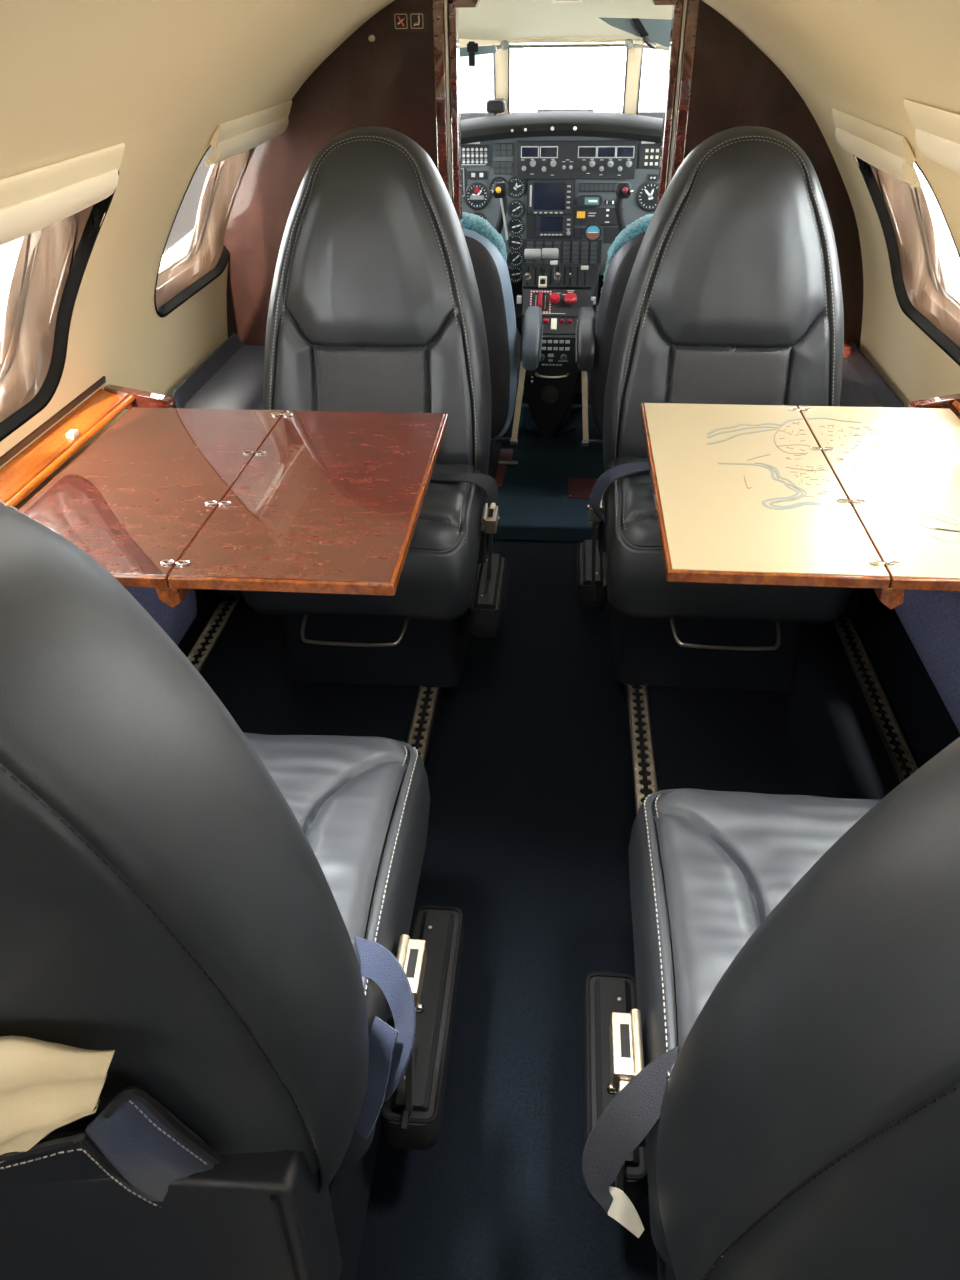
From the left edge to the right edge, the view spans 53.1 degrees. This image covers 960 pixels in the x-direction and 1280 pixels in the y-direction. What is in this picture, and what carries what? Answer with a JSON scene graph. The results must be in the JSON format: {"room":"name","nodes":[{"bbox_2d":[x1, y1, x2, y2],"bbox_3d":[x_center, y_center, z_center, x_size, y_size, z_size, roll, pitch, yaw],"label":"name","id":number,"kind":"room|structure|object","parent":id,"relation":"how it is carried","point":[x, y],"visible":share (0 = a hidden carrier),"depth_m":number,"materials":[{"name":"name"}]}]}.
{"room":"aircraft cabin","nodes":[
{"label":"aircraft cabin","id":0,"kind":"room"},
{"bbox_2d":[0,84,302,510],"bbox_3d":[-0.717,0.336,0.731,0.326,1.149,4.125,2,34,4],"label":"wall","id":1,"kind":"structure","parent":0,"point":[117,333],"depth_m":1.68,"materials":[{"name":"beige plastic"}]},
{"bbox_2d":[0,376,105,466],"bbox_3d":[-0.717,-0.267,1.436,0.005,0.014,0.760,2,34,4],"label":"trim","id":2,"kind":"structure","parent":1,"relation":"attached to","point":[9,454],"depth_m":1.57,"materials":[{"name":"brown wood"}]},
{"bbox_2d":[0,171,118,441],"bbox_3d":[-0.665,-0.437,1.264,0.289,0.420,0.564,2,34,4],"label":"window","id":3,"kind":"structure","parent":1,"relation":"in","point":[52,260],"depth_m":1.49,"materials":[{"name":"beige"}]},
{"bbox_2d":[0,143,124,245],"bbox_3d":[-0.523,-0.516,1.129,0.050,0.075,0.455,2,34,4],"label":"window blind","id":4,"kind":"object","parent":3,"relation":"attached to","point":[32,201],"visible":1,"depth_m":1.15,"materials":[{"name":"beige"}]},
{"bbox_2d":[0,384,175,508],"bbox_3d":[-0.654,-0.246,1.454,0.133,0.042,0.737,2,34,4],"label":"ledge","id":5,"kind":"object","parent":1,"relation":"attached to","point":[30,468],"visible":0.98,"depth_m":1.56,"materials":[{"name":"orange wood"}]},
{"bbox_2d":[17,407,447,607],"bbox_3d":[-0.374,-0.196,1.477,0.590,0.119,0.598,2,34,4],"label":"folding table","id":6,"kind":"object","parent":5,"relation":"attached to","point":[171,501],"visible":0.98,"depth_m":1.39,"materials":[{"name":"brown wood"}]},
{"bbox_2d":[125,587,196,645],"bbox_3d":[-0.773,0.724,0.557,0.142,0.296,3.200,2,34,4],"label":"trim","id":7,"kind":"structure","parent":1,"relation":"attached to","point":[176,621],"depth_m":1.80,"materials":[{"name":"blue fabric"}]},
{"bbox_2d":[178,589,211,648],"bbox_3d":[-0.810,0.655,0.966,0.028,0.280,4.050,2,34,4],"label":"baseboard","id":8,"kind":"structure","parent":1,"relation":"attached to","point":[203,598],"depth_m":2.28,"materials":[{"name":"black carpet"}]},
{"bbox_2d":[154,145,256,317],"bbox_3d":[-0.587,-0.943,2.029,0.289,0.420,0.564,2,34,4],"label":"window","id":9,"kind":"structure","parent":1,"relation":"in","point":[205,258],"depth_m":2.22,"materials":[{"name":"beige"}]},
{"bbox_2d":[205,100,291,165],"bbox_3d":[-0.460,-1.026,1.935,0.043,0.072,0.517,2,34,4],"label":"window blind","id":10,"kind":"object","parent":1,"relation":"attached to","point":[231,138],"visible":1,"depth_m":1.88,"materials":[{"name":"beige"}]},
{"bbox_2d":[0,0,959,169],"bbox_3d":[0.047,-0.447,0.735,1.450,0.315,5.120,2,34,4],"label":"ceiling","id":11,"kind":"structure","parent":0,"point":[74,74],"depth_m":1.15,"materials":[{"name":"beige"}]},
{"bbox_2d":[459,37,659,47],"bbox_3d":[0.241,-1.673,2.673,1.090,0.079,0.538,2,34,4],"label":"trim","id":12,"kind":"structure","parent":11,"relation":"attached to","point":[462,42],"depth_m":2.85,"materials":[{"name":"beige"}]},
{"bbox_2d":[551,0,582,1],"bbox_3d":[0.204,-1.520,2.246,0.076,0.047,0.170,2,34,4],"label":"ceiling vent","id":13,"kind":"object","parent":11,"relation":"in","point":[551,0],"visible":1,"depth_m":2.31,"materials":[{"name":"beige"}]},
{"bbox_2d":[496,39,668,50],"bbox_3d":[0.244,-1.667,2.709,0.937,0.041,0.323,2,34,4],"label":"rod","id":14,"kind":"object","parent":11,"relation":"attached to","point":[628,44],"visible":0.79,"depth_m":2.83,"materials":[{"name":"silver metal"}]},
{"bbox_2d":[459,41,495,65],"bbox_3d":[-0.068,-1.659,2.718,0.228,0.060,0.026,2,34,4],"label":"sun visor","id":15,"kind":"object","parent":14,"relation":"attached to","point":[472,49],"visible":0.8,"depth_m":2.71,"materials":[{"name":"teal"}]},
{"bbox_2d":[459,45,495,56],"bbox_3d":[-0.067,-1.664,2.725,0.228,0.040,0.008,2,34,4],"label":"shade","id":16,"kind":"object","parent":15,"relation":"hanging from","point":[464,51],"depth_m":2.71,"materials":[{"name":"teal"}]},
{"bbox_2d":[599,18,671,48],"bbox_3d":[0.396,-1.476,2.346,0.217,0.078,0.022,2,34,4],"label":"sun visor","id":17,"kind":"object","parent":11,"relation":"attached to","point":[658,31],"visible":0.77,"depth_m":2.34,"materials":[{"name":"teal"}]},
{"bbox_2d":[355,540,657,1279],"bbox_3d":[0.040,0.425,1.661,1.720,0.040,5.700,2,34,4],"label":"floor","id":18,"kind":"structure","parent":0,"point":[530,821],"depth_m":1.54,"materials":[{"name":"carpet"}]},
{"bbox_2d":[224,0,862,348],"bbox_3d":[0.139,-0.840,2.336,1.641,1.324,0.030,2,34,4],"label":"wall","id":19,"kind":"structure","parent":0,"point":[388,81],"depth_m":2.12,"materials":[{"name":"brown wood"}]},
{"bbox_2d":[368,35,374,41],"bbox_3d":[-0.232,-1.285,2.050,0.013,0.013,0.019,2,34,4],"label":"coat hook","id":20,"kind":"object","parent":19,"relation":"attached to","point":[371,38],"visible":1,"depth_m":2.04,"materials":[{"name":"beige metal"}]},
{"bbox_2d":[390,10,428,32],"bbox_3d":[-0.149,-1.310,2.033,0.080,0.040,0.006,2,34,4],"label":"sign","id":21,"kind":"object","parent":19,"relation":"attached to","point":[401,20],"visible":1,"depth_m":2.03,"materials":[{"name":"brown plastic"}]},
{"bbox_2d":[432,0,480,226],"bbox_3d":[-0.029,-0.864,2.336,0.127,1.268,0.052,2,34,4],"label":"trim","id":22,"kind":"structure","parent":19,"relation":"attached to","point":[440,36],"depth_m":2.10,"materials":[{"name":"brown wood"}]},
{"bbox_2d":[651,0,699,207],"bbox_3d":[0.395,-0.848,2.304,0.127,1.268,0.052,2,34,4],"label":"trim","id":23,"kind":"structure","parent":19,"relation":"attached to","point":[691,16],"depth_m":2.05,"materials":[{"name":"brown wood"}]},
{"bbox_2d":[180,371,920,822],"bbox_3d":[0.037,0.401,1.615,1.700,0.050,5.650,2,34,4],"label":"floor","id":24,"kind":"structure","parent":0,"point":[821,737],"depth_m":1.99,"materials":[{"name":"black carpet"}]},
{"bbox_2d":[187,597,240,671],"bbox_3d":[-0.699,0.482,1.473,0.042,0.007,2.600,2,34,4],"label":"track","id":25,"kind":"object","parent":24,"relation":"on","point":[202,648],"visible":0.23,"depth_m":2.23,"materials":[{"name":"silver"}]},
{"bbox_2d":[172,333,264,596],"bbox_3d":[-0.553,-0.435,2.367,0.178,0.509,0.470,2,34,4],"label":"side armrest","id":26,"kind":"object","parent":24,"relation":"on","point":[232,376],"visible":0.17,"depth_m":2.20,"materials":[{"name":"black leather"}]},
{"bbox_2d":[407,686,438,762],"bbox_3d":[-0.169,0.502,1.432,0.042,0.007,2.600,2,34,4],"label":"track","id":27,"kind":"object","parent":24,"relation":"on","point":[423,714],"visible":0.08,"depth_m":1.95,"materials":[{"name":"silver metal"}]},
{"bbox_2d":[0,500,463,1279],"bbox_3d":[-0.304,0.207,0.956,0.520,1.016,0.677,2,34,4],"label":"seat","id":28,"kind":"object","parent":27,"relation":"on","point":[220,909],"visible":0.98,"depth_m":0.66,"materials":[{"name":"leather"}]},
{"bbox_2d":[0,1036,114,1162],"bbox_3d":[-0.391,0.319,0.658,0.326,0.181,0.045,3,34,6],"label":"folded cloth","id":29,"kind":"object","parent":28,"relation":"in","point":[45,1087],"visible":1,"depth_m":0.62,"materials":[{"name":"beige fabric"}]},
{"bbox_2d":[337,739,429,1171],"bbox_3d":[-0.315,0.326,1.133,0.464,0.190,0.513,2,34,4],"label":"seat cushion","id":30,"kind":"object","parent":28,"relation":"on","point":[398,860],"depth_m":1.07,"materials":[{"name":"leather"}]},
{"bbox_2d":[242,126,507,687],"bbox_3d":[-0.202,-0.425,1.913,0.530,1.016,0.659,2,34,4],"label":"seat","id":31,"kind":"object","parent":27,"relation":"on","point":[375,305],"visible":0.59,"depth_m":1.87,"materials":[{"name":"leather"}]},
{"bbox_2d":[242,468,485,619],"bbox_3d":[-0.229,-0.215,1.951,0.464,0.190,0.383,2,34,4],"label":"seat cushion","id":32,"kind":"object","parent":31,"relation":"on","point":[448,543],"depth_m":1.81,"materials":[{"name":"leather"}]},
{"bbox_2d":[493,465,505,486],"bbox_3d":[0.013,-0.505,2.938,0.127,0.006,0.164,2,34,4],"label":"floor plate","id":33,"kind":"object","parent":24,"relation":"on","point":[501,469],"visible":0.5,"depth_m":2.93,"materials":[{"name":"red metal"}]},
{"bbox_2d":[462,212,542,477],"bbox_3d":[-0.076,-0.892,2.846,0.545,0.753,0.596,2,34,4],"label":"seat","id":34,"kind":"object","parent":24,"relation":"on","point":[486,246],"visible":0.35,"depth_m":2.60,"materials":[{"name":"black leather"}]},
{"bbox_2d":[499,449,512,459],"bbox_3d":[0.034,-0.594,3.072,0.138,0.006,0.095,2,34,4],"label":"floor plate","id":35,"kind":"object","parent":24,"relation":"on","point":[505,454],"visible":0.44,"depth_m":3.07,"materials":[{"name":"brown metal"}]},
{"bbox_2d":[498,460,517,464],"bbox_3d":[0.040,-0.559,3.017,0.160,0.008,0.020,2,34,4],"label":"floor strip","id":36,"kind":"object","parent":24,"relation":"on","point":[501,462],"visible":0.44,"depth_m":3.01,"materials":[{"name":"silver metal"}]},
{"bbox_2d":[516,248,598,436],"bbox_3d":[0.250,-0.980,3.158,0.266,0.550,0.312,2,34,4],"label":"pedestal","id":37,"kind":"object","parent":24,"relation":"on","point":[551,390],"visible":0.83,"depth_m":3.10,"materials":[{"name":"black plastic"}]},
{"bbox_2d":[517,296,521,303],"bbox_3d":[0.127,-1.101,3.106,0.016,0.023,0.010,2,34,4],"label":"switch","id":38,"kind":"object","parent":37,"relation":"attached to","point":[519,298],"depth_m":3.10,"materials":[{"name":"grey plastic"}]},
{"bbox_2d":[461,136,660,282],"bbox_3d":[0.262,-1.383,3.090,1.170,0.452,0.059,2,34,4],"label":"panel","id":39,"kind":"object","parent":37,"relation":"attached to","point":[561,195],"visible":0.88,"depth_m":3.05,"materials":[{"name":"grey plastic"}]},
{"bbox_2d":[467,143,512,178],"bbox_3d":[0.031,-1.508,3.025,0.144,0.103,0.010,2,34,4],"label":"control panel","id":40,"kind":"object","parent":39,"relation":"attached to","point":[484,160],"depth_m":3.02,"materials":[{"name":"grey"}]},
{"bbox_2d":[491,182,507,239],"bbox_3d":[-0.089,-1.333,2.985,0.369,0.195,0.269,2,34,4],"label":"yoke","id":41,"kind":"object","parent":39,"relation":"attached to","point":[500,189],"visible":0.37,"depth_m":2.85,"materials":[{"name":"silver metal"}]},
{"bbox_2d":[460,111,662,144],"bbox_3d":[0.271,-1.648,3.142,1.240,0.161,0.520,2,34,4],"label":"glareshield","id":42,"kind":"object","parent":39,"relation":"attached to","point":[544,123],"visible":0.62,"depth_m":2.92,"materials":[{"name":"black plastic"}]},
{"bbox_2d":[486,98,505,112],"bbox_3d":[0.051,-1.701,3.057,0.060,0.038,0.060,2,34,4],"label":"standby compass","id":43,"kind":"object","parent":42,"relation":"on","point":[493,105],"visible":1,"depth_m":3.03,"materials":[{"name":"black plastic"}]},
{"bbox_2d":[537,107,593,111],"bbox_3d":[0.273,-1.696,3.068,0.180,0.008,0.080,2,34,4],"label":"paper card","id":44,"kind":"object","parent":42,"relation":"on","point":[540,109],"visible":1,"depth_m":3.04,"materials":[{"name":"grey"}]},
{"bbox_2d":[576,195,602,206],"bbox_3d":[0.349,-1.401,3.063,0.084,0.035,0.010,2,34,4],"label":"display","id":45,"kind":"object","parent":39,"relation":"on","point":[581,200],"depth_m":3.06,"materials":[{"name":"teal"}]},
{"bbox_2d":[573,207,617,225],"bbox_3d":[0.380,-1.362,3.088,0.158,0.053,0.006,2,34,4],"label":"control panel","id":46,"kind":"object","parent":39,"relation":"attached to","point":[582,216],"depth_m":3.09,"materials":[{"name":"black plastic"}]},
{"bbox_2d":[615,182,632,232],"bbox_3d":[0.589,-1.307,2.933,0.364,0.195,0.269,2,34,4],"label":"yoke","id":47,"kind":"object","parent":39,"relation":"attached to","point":[623,189],"visible":0.27,"depth_m":2.82,"materials":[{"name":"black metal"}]},
{"bbox_2d":[591,296,595,303],"bbox_3d":[0.364,-1.092,3.087,0.016,0.023,0.010,2,34,4],"label":"switch","id":48,"kind":"object","parent":37,"relation":"attached to","point":[593,298],"depth_m":3.08,"materials":[{"name":"grey plastic"}]},
{"bbox_2d":[568,478,597,498],"bbox_3d":[0.311,-0.452,2.852,0.097,0.006,0.140,2,34,4],"label":"floor plate","id":49,"kind":"object","parent":24,"relation":"on","point":[581,488],"visible":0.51,"depth_m":2.85,"materials":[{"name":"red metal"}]},
{"bbox_2d":[576,214,652,445],"bbox_3d":[0.531,-0.870,2.800,0.524,0.753,0.596,2,34,4],"label":"seat","id":50,"kind":"object","parent":24,"relation":"on","point":[594,340],"visible":0.25,"depth_m":2.58,"materials":[{"name":"black leather"}]},
{"bbox_2d":[627,684,657,814],"bbox_3d":[0.269,0.519,1.399,0.042,0.007,2.600,2,34,4],"label":"track","id":51,"kind":"object","parent":24,"relation":"on","point":[644,770],"visible":0.23,"depth_m":1.87,"materials":[{"name":"silver metal"}]},
{"bbox_2d":[577,126,853,690],"bbox_3d":[0.466,-0.407,1.872,0.517,1.016,0.601,2,34,4],"label":"seat","id":52,"kind":"object","parent":51,"relation":"on","point":[733,293],"visible":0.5,"depth_m":1.83,"materials":[{"name":"leather"}]},
{"bbox_2d":[604,460,853,623],"bbox_3d":[0.484,-0.216,1.940,0.464,0.190,0.413,2,34,4],"label":"seat cushion","id":53,"kind":"object","parent":52,"relation":"on","point":[638,585],"depth_m":1.79,"materials":[{"name":"leather"}]},
{"bbox_2d":[582,737,959,1279],"bbox_3d":[0.362,0.280,0.834,0.535,1.016,0.707,2,34,4],"label":"seat","id":54,"kind":"object","parent":51,"relation":"on","point":[779,1064],"visible":1,"depth_m":0.56,"materials":[{"name":"leather"}]},
{"bbox_2d":[629,789,869,1270],"bbox_3d":[0.400,0.392,1.020,0.464,0.190,0.512,2,34,4],"label":"seat cushion","id":55,"kind":"object","parent":54,"relation":"on","point":[656,1022],"depth_m":1.02,"materials":[{"name":"leather"}]},
{"bbox_2d":[837,341,903,618],"bbox_3d":[0.796,-0.385,2.266,0.178,0.509,0.473,2,34,4],"label":"side armrest","id":56,"kind":"object","parent":24,"relation":"on","point":[863,385],"depth_m":2.13,"materials":[{"name":"black leather"}]},
{"bbox_2d":[833,618,917,782],"bbox_3d":[0.758,0.537,1.362,0.042,0.007,2.600,2,34,4],"label":"track","id":57,"kind":"object","parent":24,"relation":"on","point":[904,764],"visible":0.5,"depth_m":1.98,"materials":[{"name":"black metal"}]},
{"bbox_2d":[460,111,663,334],"bbox_3d":[0.311,-1.501,3.692,1.000,0.930,0.040,2,34,4],"label":"wall","id":58,"kind":"structure","parent":0,"point":[516,287],"depth_m":3.47,"materials":[{"name":"black"}]},
{"bbox_2d":[789,80,959,416],"bbox_3d":[0.653,0.388,0.627,0.326,1.149,4.125,2,34,4],"label":"wall","id":59,"kind":"structure","parent":0,"point":[914,366],"depth_m":1.97,"materials":[{"name":"beige plastic"}]},
{"bbox_2d":[853,155,959,365],"bbox_3d":[0.793,-0.736,1.689,0.289,0.420,0.564,2,34,4],"label":"window","id":60,"kind":"structure","parent":59,"relation":"in","point":[923,292],"depth_m":1.89,"materials":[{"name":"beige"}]},
{"bbox_2d":[832,108,920,187],"bbox_3d":[0.652,-0.822,1.595,0.044,0.072,0.465,2,34,4],"label":"window blind","id":61,"kind":"object","parent":60,"relation":"attached to","point":[888,151],"visible":1,"depth_m":1.53,"materials":[{"name":"beige"}]},
{"bbox_2d":[854,588,959,765],"bbox_3d":[0.756,0.714,0.847,0.028,0.280,4.050,2,34,4],"label":"baseboard","id":62,"kind":"structure","parent":59,"relation":"attached to","point":[926,721],"depth_m":1.91,"materials":[{"name":"black carpet"}]},
{"bbox_2d":[894,590,959,732],"bbox_3d":[0.682,0.654,0.544,0.106,0.196,3.500,2,34,4],"label":"wall panel","id":63,"kind":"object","parent":59,"relation":"attached to","point":[930,619],"depth_m":1.53,"materials":[{"name":"blue fabric"}]},
{"bbox_2d":[904,99,959,174],"bbox_3d":[0.534,-0.489,0.982,0.062,0.074,0.540,2,34,4],"label":"window blind","id":64,"kind":"object","parent":59,"relation":"attached to","point":[937,136],"visible":1,"depth_m":1.12,"materials":[{"name":"beige"}]},
{"bbox_2d":[907,394,959,415],"bbox_3d":[0.785,-0.205,1.365,0.122,0.042,0.787,2,34,4],"label":"ledge","id":65,"kind":"object","parent":59,"relation":"attached to","point":[952,402],"visible":0.64,"depth_m":1.68,"materials":[{"name":"orange wood"}]},
{"bbox_2d":[640,403,959,608],"bbox_3d":[0.538,-0.197,1.462,0.555,0.119,0.614,2,34,4],"label":"folding table","id":66,"kind":"object","parent":65,"relation":"attached to","point":[780,495],"visible":1,"depth_m":1.38,"materials":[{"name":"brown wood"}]},
{"bbox_3d":[0.782,-1.037,3.044,0.528,0.860,1.468,2,34,4],"label":"wall","id":67,"kind":"structure","parent":0,"visible":0},
{"bbox_2d":[622,42,643,114],"bbox_3d":[0.478,-1.748,3.007,0.051,0.285,0.237,3,34,6],"label":"trim","id":68,"kind":"structure","parent":67,"relation":"attached to","point":[634,56],"depth_m":2.99,"materials":[{"name":"beige"}]},
{"label":"outside","id":69,"kind":"structure","parent":0,"visible":0},
{"bbox_2d":[0,43,959,339],"bbox_3d":[2.036,-11.611,22.195,120.000,0.020,130.000,2,34,4],"label":"sky","id":70,"kind":"structure","parent":69,"point":[594,77],"depth_m":34.67,"materials":[{"name":"white"}]},
{"bbox_2d":[459,45,522,89],"bbox_3d":[-26.375,-34.263,57.007,56.400,0.019,48.000,2,34,4],"label":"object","id":71,"kind":"structure","parent":70,"relation":"on","point":[471,77],"depth_m":46.02,"materials":[{"name":"white"}]},
{"bbox_3d":[-0.126,-1.622,2.860,0.373,0.262,0.683,2,34,4],"label":"window","id":72,"kind":"structure","parent":0,"visible":0},
{"bbox_2d":[493,43,509,114],"bbox_3d":[0.069,-1.764,3.038,0.051,0.285,0.237,1,33,2],"label":"trim","id":73,"kind":"structure","parent":72,"relation":"attached to","point":[501,58],"depth_m":3.00,"materials":[{"name":"beige"}]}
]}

